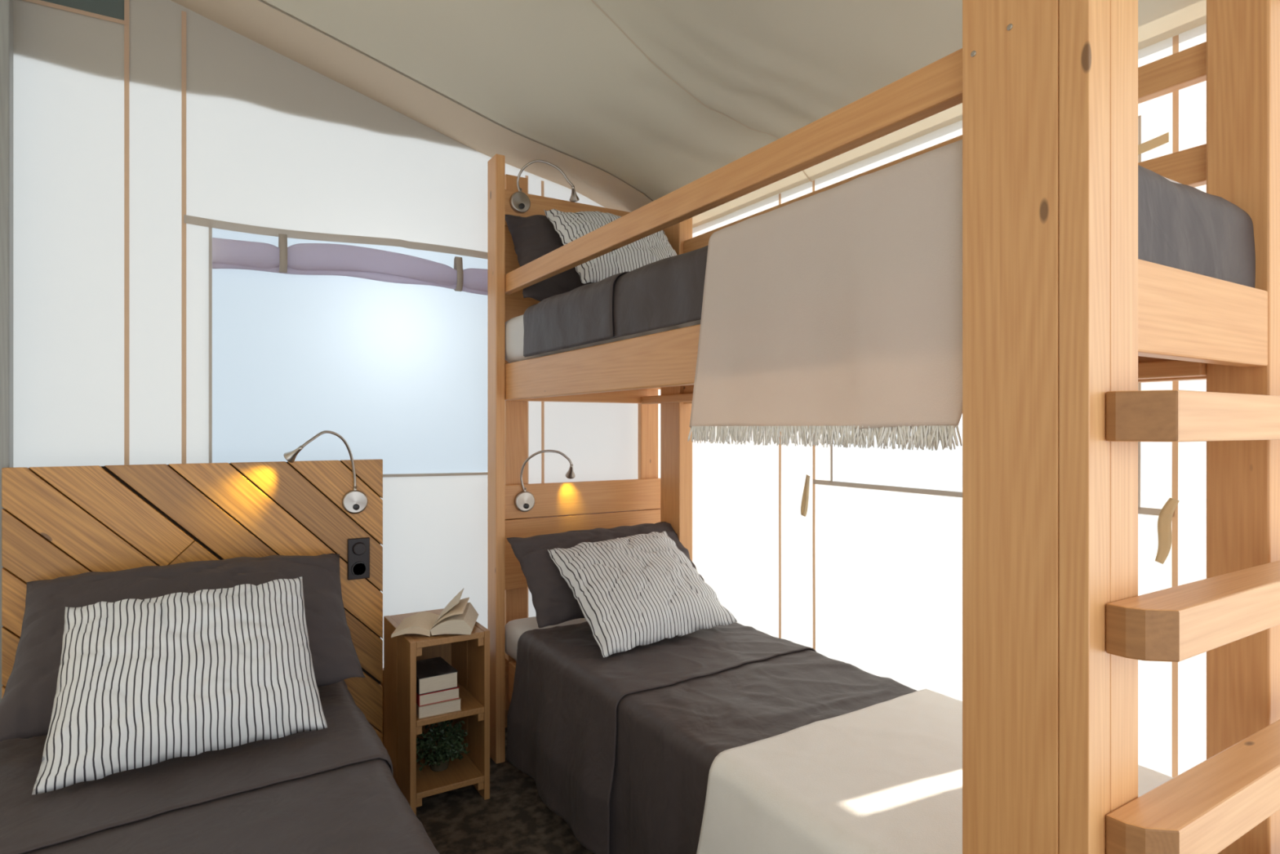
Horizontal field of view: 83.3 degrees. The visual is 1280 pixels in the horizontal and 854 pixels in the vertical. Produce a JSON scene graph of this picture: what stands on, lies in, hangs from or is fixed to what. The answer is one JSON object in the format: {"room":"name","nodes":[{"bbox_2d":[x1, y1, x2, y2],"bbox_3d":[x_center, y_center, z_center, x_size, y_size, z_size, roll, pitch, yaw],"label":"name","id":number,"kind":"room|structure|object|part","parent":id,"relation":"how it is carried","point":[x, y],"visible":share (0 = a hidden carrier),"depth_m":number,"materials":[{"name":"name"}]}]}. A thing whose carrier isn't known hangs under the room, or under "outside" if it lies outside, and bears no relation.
{"room":"tent bedroom","nodes":[
{"label":"tent bedroom","id":0,"kind":"room"},
{"bbox_2d":[13,0,638,667],"bbox_3d":[-1.337,-0.259,2.700,3.250,3.117,0.008,0,0,-32],"label":"wall","id":1,"kind":"structure","parent":0,"point":[273,140],"depth_m":2.52,"materials":[{"name":"fabric"}]},
{"bbox_2d":[23,0,126,25],"bbox_3d":[-1.961,-1.370,2.307,0.516,0.014,0.001,0,0,-32],"label":"trim","id":2,"kind":"structure","parent":1,"relation":"attached to","point":[37,2],"depth_m":2.37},
{"bbox_2d":[41,0,124,20],"bbox_3d":[-1.967,-1.524,2.317,0.516,0.308,0.001,0,0,-32],"label":"window","id":3,"kind":"structure","parent":1,"relation":"in","point":[111,8],"depth_m":2.41,"materials":[{"name":"grey glass"}]},
{"bbox_2d":[124,0,128,464],"bbox_3d":[-1.742,-0.100,2.443,0.014,2.800,0.002,0,0,-32],"label":"trim","id":4,"kind":"structure","parent":1,"relation":"attached to","point":[126,2],"depth_m":2.44,"materials":[{"name":"wood"}]},
{"bbox_2d":[181,10,186,463],"bbox_3d":[-1.602,-0.080,2.530,0.014,2.760,0.004,0,0,-32],"label":"trim","id":5,"kind":"structure","parent":1,"relation":"attached to","point":[183,13],"depth_m":2.53,"materials":[{"name":"brown wood"}]},
{"bbox_2d":[208,226,212,462],"bbox_3d":[-1.534,-0.270,2.572,0.010,0.930,0.002,0,0,-32],"label":"trim","id":6,"kind":"structure","parent":1,"relation":"attached to","point":[210,228],"depth_m":2.57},
{"bbox_2d":[183,214,487,258],"bbox_3d":[-1.051,-0.734,2.864,1.290,0.051,0.001,0,0,-32],"label":"trim","id":7,"kind":"structure","parent":1,"relation":"attached to","point":[190,220],"depth_m":2.77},
{"bbox_2d":[212,227,487,474],"bbox_3d":[-1.060,-0.270,2.879,1.130,0.930,0.002,0,0,-32],"label":"window","id":8,"kind":"structure","parent":1,"relation":"in","point":[398,371],"depth_m":2.83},
{"bbox_2d":[212,233,487,295],"bbox_3d":[-1.038,-0.637,2.843,1.120,0.155,0.056,0,0,-32],"label":"rolled blind","id":9,"kind":"object","parent":8,"relation":"attached to","point":[303,259],"visible":0.89,"depth_m":2.77,"materials":[{"name":"fabric"}]},
{"bbox_2d":[382,471,487,477],"bbox_3d":[-1.052,0.197,2.866,1.290,0.020,0.006,0,0,-32],"label":"trim","id":10,"kind":"structure","parent":1,"relation":"attached to","point":[481,473],"depth_m":2.99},
{"bbox_2d":[380,667,508,744],"bbox_3d":[-1.329,1.130,2.667,3.210,0.340,0.025,0,0,-32],"label":"baseboard","id":11,"kind":"structure","parent":1,"relation":"attached to","point":[381,683],"depth_m":2.85,"materials":[{"name":"brown wood"}]},
{"bbox_2d":[525,175,528,617],"bbox_3d":[-0.503,0.090,3.205,0.014,2.420,0.005,0,0,-32],"label":"trim","id":12,"kind":"structure","parent":1,"relation":"attached to","point":[526,176],"depth_m":3.21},
{"bbox_2d":[541,180,544,483],"bbox_3d":[-0.438,0.095,3.244,0.014,2.410,0.005,0,0,-32],"label":"trim","id":13,"kind":"structure","parent":1,"relation":"attached to","point":[542,181],"depth_m":3.25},
{"bbox_2d":[171,0,652,212],"bbox_3d":[-1.252,-1.345,2.581,3.270,0.924,0.310,0,0,-32],"label":"ceiling","id":14,"kind":"structure","parent":0,"point":[255,20],"depth_m":2.77,"materials":[{"name":"beige fabric"}]},
{"bbox_2d":[416,727,593,853],"bbox_3d":[-0.132,1.325,0.740,3.250,0.050,4.600,0,0,-32],"label":"floor","id":15,"kind":"structure","parent":0,"point":[514,819],"depth_m":2.38,"materials":[{"name":"carpet"}]},
{"bbox_2d":[0,0,13,701],"bbox_3d":[-1.982,-0.152,2.186,0.113,2.905,0.060,0,0,-32],"label":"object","id":16,"kind":"object","parent":15,"relation":"on","point":[6,6],"visible":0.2,"depth_m":2.19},
{"bbox_2d":[1,458,382,743],"bbox_3d":[-0.916,0.711,1.585,1.092,1.178,2.060,0,0,-32],"label":"headboard","id":17,"kind":"object","parent":15,"relation":"on","point":[57,522],"visible":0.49,"depth_m":2.40,"materials":[{"name":"brown wood"}]},
{"bbox_2d":[283,430,368,514],"bbox_3d":[-1.111,0.166,2.564,0.064,0.308,0.303,0,0,38],"label":"reading lamp","id":18,"kind":"object","parent":17,"relation":"attached to","point":[354,501],"visible":1,"depth_m":2.63,"materials":[{"name":"metal"}]},
{"bbox_3d":[-1.050,0.276,2.653,0.088,0.088,0.019,0,0,-32],"label":"mounting plate","id":19,"kind":"part","parent":18,"relation":"part of","materials":[{"name":"metal"}]},
{"bbox_3d":[-1.041,0.294,2.642,0.022,0.022,0.010,0,0,-32],"label":"switch knob","id":20,"kind":"part","parent":18,"relation":"part of","materials":[{"name":"black plastic"}]},
{"bbox_2d":[347,537,369,580],"bbox_3d":[-1.037,0.486,2.658,0.077,0.151,0.024,0,0,-32],"label":"power outlet","id":21,"kind":"object","parent":17,"relation":"attached to","point":[358,548],"visible":1,"depth_m":2.65,"materials":[{"name":"black plastic"}]},
{"bbox_2d":[351,561,366,576],"bbox_3d":[-1.036,0.524,2.656,0.055,0.055,0.005,0,0,-32],"label":"socket","id":22,"kind":"object","parent":21,"relation":"attached to","point":[357,568],"depth_m":2.65,"materials":[{"name":"black plastic"}]},
{"bbox_3d":[-1.034,0.449,2.653,0.048,0.048,0.013,0,0,-32],"label":"dimmer knob","id":23,"kind":"part","parent":21,"relation":"part of","materials":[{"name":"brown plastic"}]},
{"bbox_2d":[383,608,489,815],"bbox_3d":[-0.745,1.006,2.615,0.274,0.588,0.395,0,0,-32],"label":"nightstand","id":24,"kind":"object","parent":15,"relation":"on","point":[469,655],"visible":0.6,"depth_m":2.52,"materials":[{"name":"brown wood"}]},
{"bbox_3d":[-0.853,1.006,2.548,0.020,0.588,0.395,0,0,-32],"label":"panel","id":25,"kind":"part","parent":24,"relation":"part of","materials":[{"name":"brown wood"}]},
{"bbox_3d":[-0.844,0.993,2.776,0.233,0.515,0.012,0,0,-32],"label":"panel","id":26,"kind":"part","parent":24,"relation":"part of","materials":[{"name":"brown wood"}]},
{"bbox_2d":[391,588,478,637],"bbox_3d":[-0.716,0.650,2.538,0.270,0.120,0.195,0,0,-7],"label":"open book","id":27,"kind":"object","parent":24,"relation":"on","point":[459,616],"visible":1,"depth_m":2.48,"materials":[{"name":"paper"}]},
{"bbox_2d":[416,696,461,719],"bbox_3d":[-0.726,0.955,2.525,0.143,0.040,0.198,0,0,-30],"label":"book","id":28,"kind":"object","parent":24,"relation":"on","point":[452,705],"visible":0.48,"depth_m":2.44,"materials":[{"name":"white paper"}]},
{"bbox_2d":[416,685,459,706],"bbox_3d":[-0.729,0.916,2.520,0.138,0.038,0.183,0,0,-32],"label":"book","id":29,"kind":"object","parent":28,"relation":"on","point":[446,695],"visible":0.48,"depth_m":2.44,"materials":[{"name":"white paper"}]},
{"bbox_2d":[416,656,457,694],"bbox_3d":[-0.736,0.869,2.523,0.134,0.054,0.190,0,0,-33],"label":"book","id":30,"kind":"object","parent":29,"relation":"on","point":[433,674],"visible":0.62,"depth_m":2.46,"materials":[{"name":"paper"}]},
{"bbox_2d":[416,720,470,771],"bbox_3d":[-0.703,1.123,2.556,0.203,0.184,0.208,0,0,5],"label":"potted plant","id":31,"kind":"object","parent":24,"relation":"on","point":[438,757],"visible":0.96,"depth_m":2.52,"materials":[{"name":"green plant"}]},
{"bbox_3d":[-0.715,1.195,2.566,0.072,0.040,0.072,0,0,-32],"label":"pot","id":32,"kind":"part","parent":31,"relation":"part of","materials":[{"name":"ceramic"}]},
{"bbox_2d":[416,738,484,799],"bbox_3d":[-0.741,1.225,2.608,0.233,0.020,0.380,0,0,-32],"label":"shelf","id":33,"kind":"object","parent":24,"relation":"attached to","point":[465,771],"depth_m":2.51,"materials":[{"name":"brown wood"}]},
{"bbox_2d":[416,680,484,727],"bbox_3d":[-0.741,0.985,2.608,0.233,0.020,0.380,0,0,-32],"label":"shelf","id":34,"kind":"object","parent":24,"relation":"attached to","point":[471,704],"depth_m":2.50,"materials":[{"name":"brown wood"}]},
{"bbox_3d":[-0.637,1.006,2.681,0.020,0.588,0.395,0,0,-32],"label":"panel","id":35,"kind":"part","parent":24,"relation":"part of","materials":[{"name":"brown wood"}]},
{"bbox_2d":[487,0,1279,853],"bbox_3d":[0.347,0.090,2.173,0.912,2.420,2.502,0,0,-32],"label":"bunk bed","id":36,"kind":"object","parent":15,"relation":"on","point":[1063,318],"visible":0.55,"depth_m":1.04,"materials":[{"name":"brown wood"}]},
{"bbox_3d":[-0.564,0.123,2.825,0.038,2.354,0.097,0,0,-32],"label":"post","id":37,"kind":"part","parent":36,"relation":"part of","materials":[{"name":"brown wood"}]},
{"bbox_3d":[-0.247,0.965,3.218,0.830,0.170,0.032,0,0,-32],"label":"head rail","id":38,"kind":"part","parent":36,"relation":"part of","materials":[{"name":"brown wood"}]},
{"bbox_3d":[-0.247,-0.428,3.218,0.830,0.337,0.032,0,0,-32],"label":"headboard","id":39,"kind":"part","parent":36,"relation":"part of","materials":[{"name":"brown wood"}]},
{"bbox_2d":[509,159,579,213],"bbox_3d":[-0.401,-1.009,3.041,0.295,0.216,0.070,0,0,-12],"label":"reading lamp","id":40,"kind":"object","parent":36,"relation":"attached to","point":[520,202],"visible":1,"depth_m":3.02,"materials":[{"name":"metal"}]},
{"bbox_3d":[-0.504,-0.945,3.030,0.088,0.088,0.019,0,0,-32],"label":"mounting plate","id":41,"kind":"part","parent":40,"relation":"part of","materials":[{"name":"metal"}]},
{"bbox_3d":[-0.494,-0.927,3.019,0.022,0.022,0.010,0,0,-32],"label":"switch knob","id":42,"kind":"part","parent":40,"relation":"part of","materials":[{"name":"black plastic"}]},
{"bbox_2d":[514,449,575,511],"bbox_3d":[-0.402,0.227,3.047,0.258,0.264,0.069,0,0,-10],"label":"reading lamp","id":43,"kind":"object","parent":36,"relation":"attached to","point":[524,501],"visible":1,"depth_m":3.03,"materials":[{"name":"metal"}]},
{"bbox_3d":[-0.487,0.315,3.041,0.088,0.088,0.019,0,0,-32],"label":"mounting plate","id":44,"kind":"part","parent":43,"relation":"part of","materials":[{"name":"metal"}]},
{"bbox_3d":[-0.477,0.333,3.030,0.022,0.022,0.010,0,0,-32],"label":"switch knob","id":45,"kind":"part","parent":43,"relation":"part of","materials":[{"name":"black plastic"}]},
{"bbox_2d":[505,616,586,661],"bbox_3d":[0.289,0.837,2.185,0.740,0.149,2.063,0,0,-32],"label":"mattress","id":46,"kind":"object","parent":36,"relation":"on","point":[514,628],"visible":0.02,"depth_m":2.78,"materials":[{"name":"white fabric"}]},
{"bbox_2d":[506,521,704,628],"bbox_3d":[-0.106,0.567,2.892,0.812,0.310,0.287,0,0,-36],"label":"pillow","id":47,"kind":"object","parent":46,"relation":"on","point":[554,602],"visible":0.36,"depth_m":2.70,"materials":[{"name":"grey fabric"}]},
{"bbox_2d":[506,621,916,853],"bbox_3d":[0.338,0.975,2.057,0.878,0.480,1.767,0,0,-32],"label":"bedspread","id":48,"kind":"object","parent":46,"relation":"on","point":[623,747],"visible":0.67,"depth_m":2.07,"materials":[{"name":"grey fabric"}]},
{"bbox_2d":[547,530,737,657],"bbox_3d":[-0.014,0.582,2.656,0.586,0.316,0.485,0,0,-35],"label":"cushion","id":49,"kind":"object","parent":48,"relation":"on","point":[640,589],"visible":1,"depth_m":2.55,"materials":[{"name":"white fabric"}]},
{"bbox_2d":[696,688,1173,853],"bbox_3d":[0.628,0.947,1.605,0.830,0.427,0.685,0,0,-32],"label":"blanket","id":50,"kind":"object","parent":48,"relation":"on","point":[886,777],"visible":0.63,"depth_m":1.53,"materials":[{"name":"beige fabric"}]},
{"bbox_3d":[-0.247,-0.796,3.218,0.830,0.392,0.032,0,0,-32],"label":"headboard","id":51,"kind":"part","parent":36,"relation":"part of","materials":[{"name":"brown wood"}]},
{"bbox_3d":[-0.247,0.462,3.218,0.830,0.436,0.032,0,0,-32],"label":"headboard","id":52,"kind":"part","parent":36,"relation":"part of","materials":[{"name":"brown wood"}]},
{"bbox_2d":[505,314,701,362],"bbox_3d":[0.318,-0.339,2.155,0.758,0.187,2.144,0,0,-32],"label":"mattress","id":53,"kind":"object","parent":36,"relation":"on","point":[514,328],"visible":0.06,"depth_m":2.67,"materials":[{"name":"white fabric"}]},
{"bbox_2d":[505,214,593,301],"bbox_3d":[-0.142,-0.710,3.047,0.851,0.450,0.326,0,0,-32],"label":"pillow","id":54,"kind":"object","parent":53,"relation":"on","point":[534,237],"visible":0.21,"depth_m":2.84,"materials":[{"name":"black fabric"}]},
{"bbox_2d":[523,164,1255,357],"bbox_3d":[0.406,-0.355,2.021,0.807,0.202,1.887,0,0,-32],"label":"bedding","id":55,"kind":"object","parent":53,"relation":"on","point":[1184,227],"visible":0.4,"depth_m":1.72,"materials":[{"name":"grey fabric"}]},
{"bbox_2d":[543,208,676,283],"bbox_3d":[-0.051,-0.687,2.804,0.536,0.382,0.461,0,0,-24],"label":"cushion","id":56,"kind":"object","parent":55,"relation":"on","point":[570,226],"visible":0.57,"depth_m":2.71,"materials":[{"name":"white fabric"}]},
{"bbox_2d":[687,139,1180,450],"bbox_3d":[0.652,-0.209,1.580,0.816,0.494,0.785,0,0,-32],"label":"throw blanket","id":57,"kind":"object","parent":55,"relation":"on","point":[837,309],"visible":0.71,"depth_m":1.30,"materials":[{"name":"beige fabric"}]},
{"bbox_3d":[0.160,0.188,3.168,0.070,2.225,0.150,0,0,-32],"label":"post","id":58,"kind":"part","parent":36,"relation":"part of","materials":[{"name":"brown wood"}]},
{"bbox_3d":[0.002,-0.559,1.978,0.035,0.072,2.031,0,0,-32],"label":"guard rail","id":59,"kind":"part","parent":36,"relation":"part of","materials":[{"name":"brown wood"}]},
{"bbox_3d":[0.696,-0.765,2.300,0.035,0.070,1.890,0,0,-32],"label":"guard rail","id":60,"kind":"part","parent":36,"relation":"part of","materials":[{"name":"brown wood"}]},
{"bbox_3d":[0.588,0.090,1.040,0.131,2.420,0.181,0,0,-32],"label":"post","id":61,"kind":"part","parent":36,"relation":"part of","materials":[{"name":"brown wood"}]},
{"bbox_3d":[0.696,-0.549,2.300,0.035,0.077,1.890,0,0,-32],"label":"guard rail","id":62,"kind":"part","parent":36,"relation":"part of","materials":[{"name":"brown wood"}]},
{"bbox_3d":[1.216,0.180,1.450,0.070,2.240,0.104,0,0,-32],"label":"post","id":63,"kind":"part","parent":36,"relation":"part of","materials":[{"name":"brown wood"}]},
{"bbox_2d":[262,0,1206,227],"bbox_3d":[-0.045,-1.370,0.618,3.270,0.974,4.300,0,0,-32],"label":"ceiling","id":64,"kind":"structure","parent":0,"point":[560,75],"depth_m":2.30,"materials":[{"name":"beige fabric"}]},
{"bbox_2d":[657,23,1206,777],"bbox_3d":[1.252,0.193,1.592,0.008,2.213,4.600,0,0,-32],"label":"wall","id":65,"kind":"structure","parent":0,"point":[888,564],"depth_m":2.34,"materials":[{"name":"fabric"}]},
{"bbox_2d":[258,0,653,201],"bbox_3d":[-1.180,-1.347,2.444,3.250,0.914,0.008,0,0,-32],"label":"trim","id":66,"kind":"structure","parent":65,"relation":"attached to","point":[259,0],"depth_m":2.71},
{"bbox_2d":[591,0,812,182],"bbox_3d":[-0.761,-1.372,1.763,3.250,0.964,0.005,0,0,-32],"label":"trim","id":67,"kind":"structure","parent":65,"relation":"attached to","point":[591,0],"depth_m":2.30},
{"bbox_2d":[778,193,781,638],"bbox_3d":[0.534,0.205,2.747,0.002,2.190,0.012,0,0,-32],"label":"trim","id":68,"kind":"structure","parent":65,"relation":"attached to","point":[780,194],"depth_m":2.75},
{"bbox_2d":[800,475,809,516],"bbox_3d":[0.596,0.247,2.598,0.033,0.151,0.022,0,0,13],"label":"loop","id":69,"kind":"object","parent":65,"relation":"attached to","point":[804,505],"visible":1,"depth_m":2.60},
{"bbox_2d":[812,179,815,649],"bbox_3d":[0.627,0.205,2.598,0.003,2.190,0.012,0,0,-32],"label":"trim","id":70,"kind":"structure","parent":65,"relation":"attached to","point":[813,181],"depth_m":2.60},
{"bbox_2d":[830,437,832,480],"bbox_3d":[0.671,-0.270,2.526,0.002,0.930,0.010,0,0,-32],"label":"trim","id":71,"kind":"structure","parent":65,"relation":"attached to","point":[831,446],"depth_m":2.53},
{"bbox_2d":[834,413,962,492],"bbox_3d":[0.936,-0.270,2.120,0.001,0.930,0.968,0,0,-32],"label":"window","id":72,"kind":"structure","parent":65,"relation":"in","point":[940,469],"depth_m":2.28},
{"bbox_2d":[813,479,1161,515],"bbox_3d":[0.920,0.197,2.116,0.001,0.016,1.128,0,0,-32],"label":"trim","id":73,"kind":"structure","parent":65,"relation":"attached to","point":[1149,511],"depth_m":2.25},
{"bbox_2d":[1137,115,1141,509],"bbox_3d":[1.177,-0.270,1.701,0.006,0.930,0.010,0,0,-32],"label":"trim","id":74,"kind":"structure","parent":65,"relation":"attached to","point":[1140,116],"depth_m":1.70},
{"bbox_2d":[1137,132,1168,154],"bbox_3d":[1.149,-0.646,1.681,0.022,0.039,0.142,0,0,-32],"label":"strap","id":75,"kind":"object","parent":65,"relation":"attached to","point":[1163,139],"visible":0.4,"depth_m":1.64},
{"bbox_2d":[1155,497,1179,564],"bbox_3d":[1.192,0.235,1.628,0.045,0.153,0.021,0,0,40],"label":"loop","id":76,"kind":"object","parent":65,"relation":"attached to","point":[1164,521],"visible":1,"depth_m":1.62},
{"bbox_2d":[1171,34,1178,777],"bbox_3d":[1.217,0.205,1.637,0.005,2.190,0.012,0,0,-32],"label":"trim","id":77,"kind":"structure","parent":65,"relation":"attached to","point":[1175,38],"depth_m":1.64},
{"bbox_3d":[-0.975,0.918,1.490,0.884,0.208,1.962,0,0,-32],"label":"mattress","id":78,"kind":"object","parent":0,"visible":0},
{"bbox_2d":[0,680,439,853],"bbox_3d":[-0.922,0.976,1.405,1.003,0.369,1.881,0,0,-32],"label":"bedspread","id":79,"kind":"object","parent":78,"relation":"on","point":[331,789],"visible":0.7,"depth_m":1.54,"materials":[{"name":"grey fabric"}]},
{"bbox_2d":[31,576,327,795],"bbox_3d":[-1.133,0.611,1.828,0.585,0.352,0.342,0,0,-32],"label":"cushion","id":80,"kind":"object","parent":79,"relation":"on","point":[148,682],"visible":1,"depth_m":1.75,"materials":[{"name":"white fabric"}]},
{"bbox_2d":[0,553,365,741],"bbox_3d":[-1.322,0.601,2.146,0.875,0.355,0.504,0,0,-32],"label":"pillow","id":81,"kind":"object","parent":79,"relation":"on","point":[26,704],"visible":0.43,"depth_m":2.12,"materials":[{"name":"grey fabric"}]}
]}

